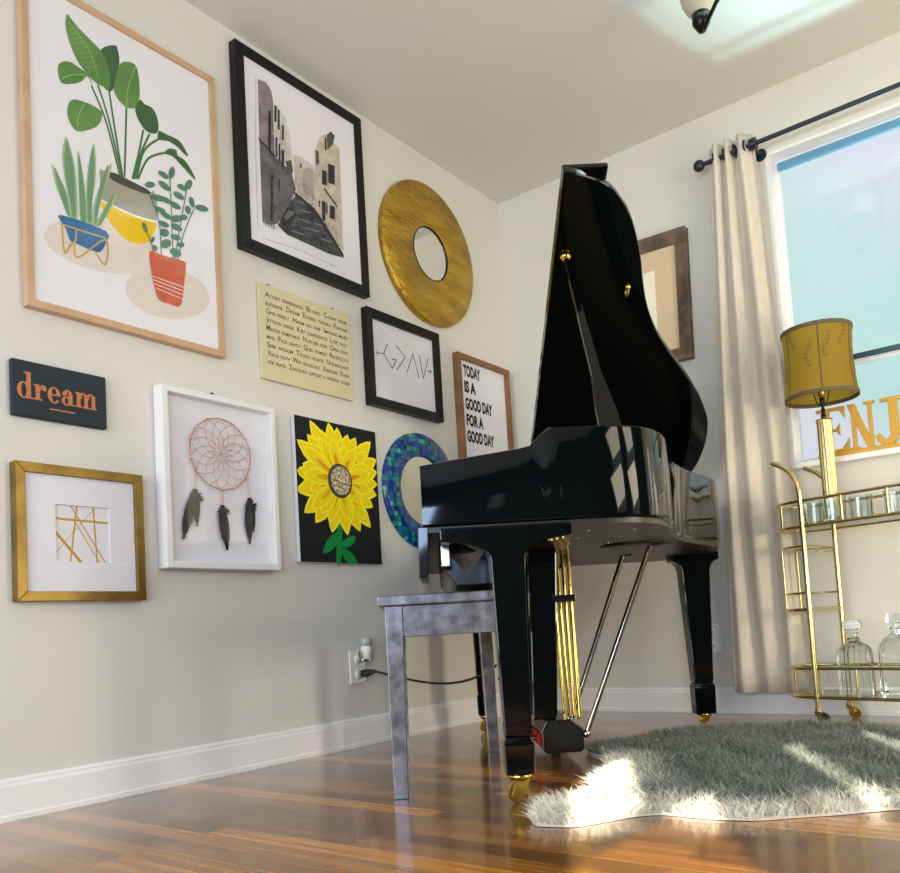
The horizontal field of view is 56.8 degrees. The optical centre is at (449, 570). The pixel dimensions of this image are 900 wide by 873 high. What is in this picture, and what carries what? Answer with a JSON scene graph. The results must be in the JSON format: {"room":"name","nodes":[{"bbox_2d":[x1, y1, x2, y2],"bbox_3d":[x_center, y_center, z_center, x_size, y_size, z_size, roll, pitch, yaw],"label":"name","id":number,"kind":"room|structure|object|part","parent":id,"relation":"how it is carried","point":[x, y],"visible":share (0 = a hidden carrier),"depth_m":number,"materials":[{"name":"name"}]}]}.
{"room":"music room","nodes":[
{"label":"music room","id":0,"kind":"room"},
{"bbox_2d":[0,0,508,779],"bbox_3d":[-1.414,-0.612,1.835,0.120,2.440,5.760,-6,-5,37],"label":"wall","id":1,"kind":"structure","parent":0,"point":[209,656],"depth_m":2.57,"materials":[{"name":"paint"}]},
{"bbox_2d":[9,358,106,429],"bbox_3d":[-1.029,-0.461,2.197,0.019,0.146,0.254,-6,-5,37],"label":"plaque","id":2,"kind":"object","parent":1,"relation":"attached to","point":[38,391],"visible":1,"depth_m":2.18,"materials":[{"name":"grey wood"}]},
{"bbox_2d":[9,460,146,601],"bbox_3d":[-0.975,-0.094,2.205,0.030,0.352,0.352,-6,-5,37],"label":"print","id":3,"kind":"object","parent":1,"relation":"attached to","point":[77,534],"visible":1,"depth_m":2.19,"materials":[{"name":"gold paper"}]},
{"bbox_2d":[56,506,107,562],"bbox_3d":[-0.977,-0.093,2.207,0.001,0.155,0.155,-6,-5,37],"label":"artwork","id":4,"kind":"object","parent":3,"relation":"attached to","point":[81,531],"depth_m":2.21,"materials":[{"name":"orange"}]},
{"bbox_2d":[16,0,224,358],"bbox_3d":[-0.931,-1.133,2.417,0.026,0.922,0.616,-6,-5,37],"label":"print","id":5,"kind":"object","parent":1,"relation":"attached to","point":[119,187],"visible":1,"depth_m":2.38,"materials":[{"name":"white paper"}]},
{"bbox_2d":[44,14,209,318],"bbox_3d":[-0.923,-1.140,2.419,0.002,0.791,0.526,-6,-5,37],"label":"artwork","id":6,"kind":"object","parent":5,"relation":"attached to","point":[127,133],"depth_m":2.40,"materials":[{"name":"multicoloured"}]},
{"bbox_2d":[153,383,281,570],"bbox_3d":[-0.707,-0.268,2.567,0.045,0.535,0.420,-6,-5,37],"label":"shadow box","id":7,"kind":"object","parent":1,"relation":"attached to","point":[216,457],"visible":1,"depth_m":2.56,"materials":[{"name":"white wood"}]},
{"bbox_2d":[0,693,500,823],"bbox_3d":[-1.298,0.547,1.704,0.017,0.100,5.500,-6,-5,37],"label":"baseboard","id":8,"kind":"structure","parent":1,"relation":"attached to","point":[22,797],"depth_m":2.43,"materials":[{"name":"white paint"}]},
{"bbox_2d":[229,38,369,298],"bbox_3d":[-0.522,-1.404,2.984,0.032,0.712,0.602,-6,-5,37],"label":"print","id":9,"kind":"object","parent":1,"relation":"attached to","point":[298,156],"visible":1,"depth_m":2.94,"materials":[{"name":"black"}]},
{"bbox_2d":[255,79,343,266],"bbox_3d":[-0.530,-1.394,2.957,0.002,0.570,0.412,-6,-5,37],"label":"artwork","id":10,"kind":"object","parent":9,"relation":"attached to","point":[299,160],"depth_m":2.95,"materials":[{"name":"grey"}]},
{"bbox_2d":[256,282,352,401],"bbox_3d":[-0.503,-0.795,2.936,0.012,0.328,0.429,-6,-5,37],"label":"word sign","id":11,"kind":"object","parent":1,"relation":"attached to","point":[305,344],"visible":1,"depth_m":2.91,"materials":[{"name":"beige paper"}]},
{"bbox_2d":[290,414,381,566],"bbox_3d":[-0.397,-0.268,2.983,0.029,0.520,0.406,-6,-5,37],"label":"canvas","id":12,"kind":"object","parent":1,"relation":"attached to","point":[335,480],"visible":1,"depth_m":2.96,"materials":[{"name":"multicoloured"}]},
{"bbox_2d":[349,651,365,683],"bbox_3d":[-0.332,0.348,2.995,0.008,0.116,0.080,-6,-5,37],"label":"wall outlet","id":13,"kind":"object","parent":1,"relation":"attached to","point":[355,666],"visible":0.94,"depth_m":2.98,"materials":[{"name":"white plastic"}]},
{"bbox_2d":[354,655,359,663],"bbox_3d":[-0.332,0.321,2.996,0.004,0.034,0.034,-6,-5,37],"label":"socket","id":14,"kind":"object","parent":13,"relation":"attached to","point":[356,657],"depth_m":2.99,"materials":[{"name":"white plastic"}]},
{"bbox_2d":[355,670,361,678],"bbox_3d":[-0.329,0.375,2.992,0.004,0.034,0.034,-6,-5,37],"label":"socket","id":15,"kind":"object","parent":13,"relation":"attached to","point":[357,672],"depth_m":2.99,"materials":[{"name":"white plastic"}]},
{"bbox_2d":[359,637,371,661],"bbox_3d":[-0.302,0.286,3.001,0.042,0.086,0.044,-6,-5,37],"label":"plug","id":16,"kind":"object","parent":13,"relation":"attached to","point":[365,654],"visible":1,"depth_m":2.98,"materials":[{"name":"white plastic"}]},
{"bbox_2d":[361,306,443,423],"bbox_3d":[-0.183,-0.813,3.341,0.030,0.380,0.446,-6,-5,37],"label":"print","id":17,"kind":"object","parent":1,"relation":"attached to","point":[402,362],"visible":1,"depth_m":3.32,"materials":[{"name":"black"}]},
{"bbox_2d":[376,344,430,378],"bbox_3d":[-0.182,-0.840,3.344,0.001,0.107,0.340,-6,-5,37],"label":"artwork","id":18,"kind":"object","parent":17,"relation":"attached to","point":[405,361],"depth_m":3.34,"materials":[{"name":"black"}]},
{"bbox_2d":[382,433,448,547],"bbox_3d":[-0.110,-0.321,3.373,0.018,0.474,0.474,-6,-5,37],"label":"mirror","id":19,"kind":"object","parent":1,"relation":"attached to","point":[401,486],"visible":0.49,"depth_m":3.29,"materials":[{"name":"tile"}]},
{"bbox_2d":[401,457,431,523],"bbox_3d":[-0.113,-0.320,3.375,0.010,0.282,0.282,-6,-5,37],"label":"mirror glass","id":20,"kind":"object","parent":19,"relation":"attached to","point":[411,504],"depth_m":3.31,"materials":[{"name":"silver metal"}]},
{"bbox_2d":[378,179,472,327],"bbox_3d":[-0.089,-1.342,3.544,0.026,0.612,0.612,-6,-5,37],"label":"round mirror","id":21,"kind":"object","parent":1,"relation":"attached to","point":[424,249],"visible":1,"depth_m":3.51,"materials":[{"name":"gold metal"}]},
{"bbox_2d":[414,227,445,279],"bbox_3d":[-0.091,-1.342,3.545,0.019,0.228,0.228,-6,-5,37],"label":"mirror glass","id":22,"kind":"object","parent":21,"relation":"attached to","point":[429,242],"depth_m":3.54,"materials":[{"name":"silver metal"}]},
{"bbox_2d":[452,351,513,458],"bbox_3d":[0.159,-0.694,3.768,0.030,0.508,0.405,-6,-5,37],"label":"letter board","id":23,"kind":"object","parent":1,"relation":"attached to","point":[484,424],"visible":0.84,"depth_m":3.75,"materials":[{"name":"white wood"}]},
{"bbox_2d":[0,710,899,872],"bbox_3d":[-0.029,0.505,0.739,3.440,0.100,5.760,-6,-5,37],"label":"floor","id":24,"kind":"structure","parent":0,"point":[336,812],"depth_m":1.70,"materials":[{"name":"brown wood"}]},
{"bbox_2d":[377,590,512,799],"bbox_3d":[-0.002,0.321,2.351,0.352,0.487,0.716,-3,-4,-3],"label":"piano bench","id":25,"kind":"object","parent":24,"relation":"on","point":[464,612],"visible":0.7,"depth_m":2.02,"materials":[{"name":"grey metal"}]},
{"bbox_3d":[-0.125,0.318,2.025,0.044,0.462,0.044,-3,-4,-3],"label":"leg","id":26,"kind":"part","parent":25,"relation":"part of","materials":[{"name":"grey metal"}]},
{"bbox_3d":[-0.154,0.364,2.662,0.044,0.462,0.044,-3,-4,-3],"label":"leg","id":27,"kind":"part","parent":25,"relation":"part of","materials":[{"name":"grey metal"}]},
{"bbox_3d":[-0.016,0.091,2.367,0.352,0.025,0.716,-3,-4,-3],"label":"seat","id":28,"kind":"part","parent":25,"relation":"part of","materials":[{"name":"grey metal"}]},
{"bbox_3d":[0.122,0.349,2.676,0.044,0.462,0.044,-3,-4,-3],"label":"leg","id":29,"kind":"part","parent":25,"relation":"part of","materials":[{"name":"grey metal"}]},
{"bbox_2d":[418,163,720,802],"bbox_3d":[0.444,-0.214,2.618,1.079,1.539,1.445,-3,-4,-1],"label":"grand piano","id":30,"kind":"object","parent":24,"relation":"on","point":[605,475],"visible":0.99,"depth_m":2.28,"materials":[{"name":"black paint"}]},
{"bbox_3d":[-0.012,-0.047,1.975,0.025,0.080,0.012,-3,-4,-1],"label":"corner post","id":31,"kind":"part","parent":30,"relation":"part of","materials":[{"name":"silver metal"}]},
{"bbox_2d":[361,555,565,684],"bbox_3d":[0.030,0.183,2.861,0.785,0.415,0.031,-5,-4,24],"label":"power cord","id":32,"kind":"object","parent":30,"relation":"attached to","point":[366,672],"visible":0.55,"depth_m":2.91,"materials":[{"name":"black rubber"}]},
{"bbox_3d":[0.121,0.227,3.181,0.220,0.476,0.074,-3,-4,-1],"label":"leg","id":33,"kind":"part","parent":30,"relation":"part of","materials":[{"name":"black paint"}]},
{"bbox_3d":[0.138,0.137,1.902,0.300,0.476,0.074,-3,-4,-1],"label":"leg","id":34,"kind":"part","parent":30,"relation":"part of","materials":[{"name":"black paint"}]},
{"bbox_3d":[0.341,0.199,2.635,0.011,0.507,0.041,-3,-4,-10],"label":"pedal rod","id":35,"kind":"part","parent":30,"relation":"part of","materials":[{"name":"gold metal"}]},
{"bbox_3d":[0.349,0.195,2.580,0.014,0.507,0.041,-3,-4,-1],"label":"pedal rod","id":36,"kind":"part","parent":30,"relation":"part of","materials":[{"name":"gold metal"}]},
{"bbox_2d":[560,253,570,261],"bbox_3d":[0.315,-0.853,2.274,0.032,0.025,0.032,-3,-4,-1],"label":"cup","id":37,"kind":"object","parent":30,"relation":"on","point":[564,257],"depth_m":2.26,"materials":[{"name":"gold metal"}]},
{"bbox_3d":[0.358,0.190,2.526,0.011,0.507,0.041,-3,-4,-3],"label":"pedal rod","id":38,"kind":"part","parent":30,"relation":"part of","materials":[{"name":"gold metal"}]},
{"bbox_3d":[0.367,0.186,2.471,0.011,0.507,0.041,-3,-4,1],"label":"pedal rod","id":39,"kind":"part","parent":30,"relation":"part of","materials":[{"name":"gold metal"}]},
{"bbox_3d":[0.609,-0.647,2.702,0.640,0.659,1.320,-3,-4,-1],"label":"lid","id":40,"kind":"part","parent":30,"relation":"part of","materials":[{"name":"black paint"}]},
{"bbox_2d":[600,540,671,549],"bbox_3d":[0.555,-0.075,2.492,0.210,0.008,0.210,-3,-4,-1],"label":"speaker grille","id":41,"kind":"object","parent":30,"relation":"attached to","point":[637,544],"depth_m":2.42,"materials":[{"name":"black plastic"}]},
{"bbox_3d":[0.910,0.173,3.071,0.176,0.476,0.072,-3,-4,-1],"label":"leg","id":42,"kind":"part","parent":30,"relation":"part of","materials":[{"name":"black paint"}]},
{"bbox_2d":[518,715,899,826],"bbox_3d":[0.983,0.472,2.180,1.596,0.045,1.400,-4,-4,7],"label":"rug","id":43,"kind":"object","parent":24,"relation":"on","point":[803,768],"visible":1,"depth_m":1.91,"materials":[{"name":"fur"}]},
{"bbox_2d":[770,461,899,722],"bbox_3d":[1.510,0.035,2.675,0.239,0.924,0.928,0,-5,-38],"label":"bar cart","id":44,"kind":"object","parent":24,"relation":"on","point":[802,528],"visible":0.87,"depth_m":2.87,"materials":[{"name":"gold metal"}]},
{"bbox_3d":[1.202,0.046,2.897,0.019,0.880,0.107,0,-5,-38],"label":"post","id":45,"kind":"part","parent":44,"relation":"part of","materials":[{"name":"gold metal"}]},
{"bbox_2d":[803,500,823,523],"bbox_3d":[1.274,-0.198,2.925,0.077,0.085,0.077,-6,-5,37],"label":"crystal tumbler","id":46,"kind":"object","parent":44,"relation":"on","point":[813,510],"visible":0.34,"depth_m":2.89,"materials":[{"name":"white"}]},
{"bbox_2d":[780,318,859,494],"bbox_3d":[1.331,-0.509,2.960,0.247,0.703,0.250,0,-5,-38],"label":"table lamp","id":47,"kind":"object","parent":44,"relation":"on","point":[820,371],"visible":0.94,"depth_m":2.90,"materials":[{"name":"yellow fabric"}]},
{"bbox_3d":[1.311,-0.852,2.984,0.239,0.014,0.239,0,-5,-38],"label":"shade trim","id":48,"kind":"part","parent":47,"relation":"part of","materials":[{"name":"brown"}]},
{"bbox_3d":[1.318,-0.734,2.975,0.244,0.250,0.244,0,-5,-38],"label":"lamp shade","id":49,"kind":"part","parent":47,"relation":"part of","materials":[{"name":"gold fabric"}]},
{"bbox_2d":[817,391,825,398],"bbox_3d":[1.324,-0.635,2.969,0.028,0.045,0.028,0,-5,-38],"label":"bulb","id":50,"kind":"object","parent":47,"relation":"attached to","point":[821,395],"depth_m":2.96,"materials":[{"name":"gold metal"}]},
{"bbox_3d":[1.327,-0.575,2.965,0.020,0.079,0.020,0,-5,-38],"label":"stem","id":51,"kind":"part","parent":47,"relation":"part of","materials":[{"name":"brown metal"}]},
{"bbox_3d":[1.325,-0.615,2.967,0.247,0.014,0.247,0,-5,-38],"label":"shade trim","id":52,"kind":"part","parent":47,"relation":"part of","materials":[{"name":"brown"}]},
{"bbox_3d":[1.372,0.045,3.029,0.019,0.880,0.107,0,-5,-38],"label":"post","id":53,"kind":"part","parent":44,"relation":"part of","materials":[{"name":"gold metal"}]},
{"bbox_2d":[821,496,846,520],"bbox_3d":[1.310,-0.206,2.837,0.077,0.085,0.077,-4,-4,15],"label":"crystal tumbler","id":54,"kind":"object","parent":44,"relation":"on","point":[831,506],"visible":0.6,"depth_m":2.81,"materials":[{"name":"white"}]},
{"bbox_2d":[775,483,899,533],"bbox_3d":[1.494,-0.225,2.693,0.904,0.101,0.393,-6,-5,37],"label":"tray","id":55,"kind":"object","parent":44,"relation":"on","point":[888,517],"depth_m":2.85,"materials":[{"name":"gold metal"}]},
{"bbox_2d":[789,662,899,701],"bbox_3d":[1.529,0.356,2.652,0.904,0.110,0.393,-6,-5,37],"label":"tray","id":56,"kind":"object","parent":44,"relation":"on","point":[817,694],"depth_m":2.83,"materials":[{"name":"gold metal"}]},
{"bbox_2d":[836,620,875,694],"bbox_3d":[1.390,0.297,2.859,0.104,0.250,0.104,-6,-5,32],"label":"decanter","id":57,"kind":"object","parent":44,"relation":"on","point":[853,653],"visible":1,"depth_m":2.82,"materials":[{"name":"clear glass"}]},
{"bbox_2d":[848,494,873,517],"bbox_3d":[1.401,-0.212,2.835,0.077,0.085,0.077,-3,-4,-8],"label":"crystal tumbler","id":58,"kind":"object","parent":44,"relation":"on","point":[861,504],"visible":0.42,"depth_m":2.81,"materials":[{"name":"white"}]},
{"bbox_2d":[877,613,899,694],"bbox_3d":[1.491,0.277,2.770,0.114,0.266,0.114,0,-5,-43],"label":"decanter","id":59,"kind":"object","parent":44,"relation":"on","point":[888,655],"visible":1,"depth_m":2.75,"materials":[{"name":"clear glass"}]},
{"bbox_2d":[882,488,899,512],"bbox_3d":[1.466,-0.223,2.734,0.077,0.085,0.077,-1,-5,-31],"label":"crystal tumbler","id":60,"kind":"object","parent":44,"relation":"on","point":[894,494],"visible":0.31,"depth_m":2.71,"materials":[{"name":"white"}]},
{"bbox_2d":[184,0,899,203],"bbox_3d":[-0.178,-2.024,0.915,3.440,0.100,5.760,-6,-5,37],"label":"ceiling","id":61,"kind":"structure","parent":0,"point":[500,95],"depth_m":3.04,"materials":[{"name":"white paint"}]},
{"bbox_2d":[680,0,719,33],"bbox_3d":[0.806,-1.798,2.368,0.459,0.265,0.469,-6,-5,37],"label":"ceiling light","id":62,"kind":"object","parent":61,"relation":"attached to","point":[701,12],"visible":1,"depth_m":2.56,"materials":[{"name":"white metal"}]},
{"bbox_3d":[0.774,-1.784,2.587,0.140,0.127,0.140,-6,-5,37],"label":"lamp shade","id":63,"kind":"part","parent":62,"relation":"part of","materials":[{"name":"beige glass"}]},
{"bbox_3d":[0.794,-1.686,2.485,0.013,0.034,0.201,-3,-4,-8],"label":"arm","id":64,"kind":"part","parent":62,"relation":"part of","materials":[{"name":"brown metal"}]},
{"bbox_2d":[498,32,899,687],"bbox_3d":[1.613,-0.705,3.052,3.200,2.440,0.140,-6,-5,37],"label":"wall","id":65,"kind":"structure","parent":0,"point":[656,178],"depth_m":3.42,"materials":[{"name":"paint"}]},
{"bbox_2d":[638,226,694,361],"bbox_3d":[0.801,-1.131,3.574,0.470,0.550,0.040,-5,-4,37],"label":"picture","id":66,"kind":"object","parent":65,"relation":"attached to","point":[665,262],"visible":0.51,"depth_m":3.49,"materials":[{"name":"brown wood"}]},
{"bbox_2d":[643,271,657,330],"bbox_3d":[0.805,-1.131,3.579,0.170,0.270,0.001,-5,-4,37],"label":"artwork","id":67,"kind":"object","parent":66,"relation":"attached to","point":[650,278],"depth_m":3.54,"materials":[{"name":"beige paper"}]},
{"bbox_2d":[712,623,722,652],"bbox_3d":[1.057,0.275,3.362,0.080,0.116,0.008,-6,-5,37],"label":"wall outlet","id":68,"kind":"object","parent":65,"relation":"attached to","point":[716,628],"visible":0.48,"depth_m":3.35,"materials":[{"name":"white plastic"}]},
{"bbox_2d":[557,687,899,715],"bbox_3d":[1.633,0.458,2.908,3.200,0.100,0.017,-6,-5,37],"label":"baseboard","id":69,"kind":"structure","parent":65,"relation":"attached to","point":[728,700],"depth_m":3.31,"materials":[{"name":"white paint"}]},
{"bbox_2d":[693,82,899,171],"bbox_3d":[1.517,-1.676,2.989,1.303,0.054,0.113,-6,-5,37],"label":"curtain rod","id":70,"kind":"object","parent":65,"relation":"attached to","point":[699,165],"visible":0.98,"depth_m":3.12,"materials":[{"name":"grey metal"}]},
{"bbox_2d":[708,132,811,692],"bbox_3d":[1.145,-0.614,3.206,0.287,2.161,0.052,-6,-5,37],"label":"curtain","id":71,"kind":"object","parent":70,"relation":"hanging from","point":[767,639],"visible":0.97,"depth_m":3.19,"materials":[{"name":"fabric"}]},
{"bbox_2d":[765,102,899,470],"bbox_3d":[1.609,-1.042,3.031,0.820,1.262,0.170,-6,-5,37],"label":"window","id":72,"kind":"structure","parent":65,"relation":"in","point":[887,119],"depth_m":3.20,"materials":[{"name":"white paint"}]},
{"bbox_3d":[1.620,-1.223,3.071,0.756,0.873,0.030,-6,-5,37],"label":"sash","id":73,"kind":"part","parent":72,"relation":"part of","materials":[{"name":"white paint"}]},
{"bbox_3d":[1.646,-0.425,2.988,0.820,0.022,0.170,-6,-5,37],"label":"sill","id":74,"kind":"part","parent":72,"relation":"part of","materials":[{"name":"white paint"}]},
{"bbox_3d":[1.635,-0.625,3.003,0.756,0.380,0.030,-6,-5,37],"label":"sash","id":75,"kind":"part","parent":72,"relation":"part of","materials":[{"name":"white paint"}]},
{"bbox_2d":[815,395,899,458],"bbox_3d":[1.607,-0.530,2.946,0.585,0.187,0.028,-6,-5,37],"label":"ornament","id":76,"kind":"object","parent":72,"relation":"on","point":[856,419],"visible":0.87,"depth_m":3.01,"materials":[{"name":"orange wood"}]},
{"bbox_3d":[1.614,-0.805,3.002,0.720,0.021,0.004,-6,-5,37],"label":"meeting rail","id":77,"kind":"part","parent":72,"relation":"part of","materials":[{"name":"blue"}]}
]}

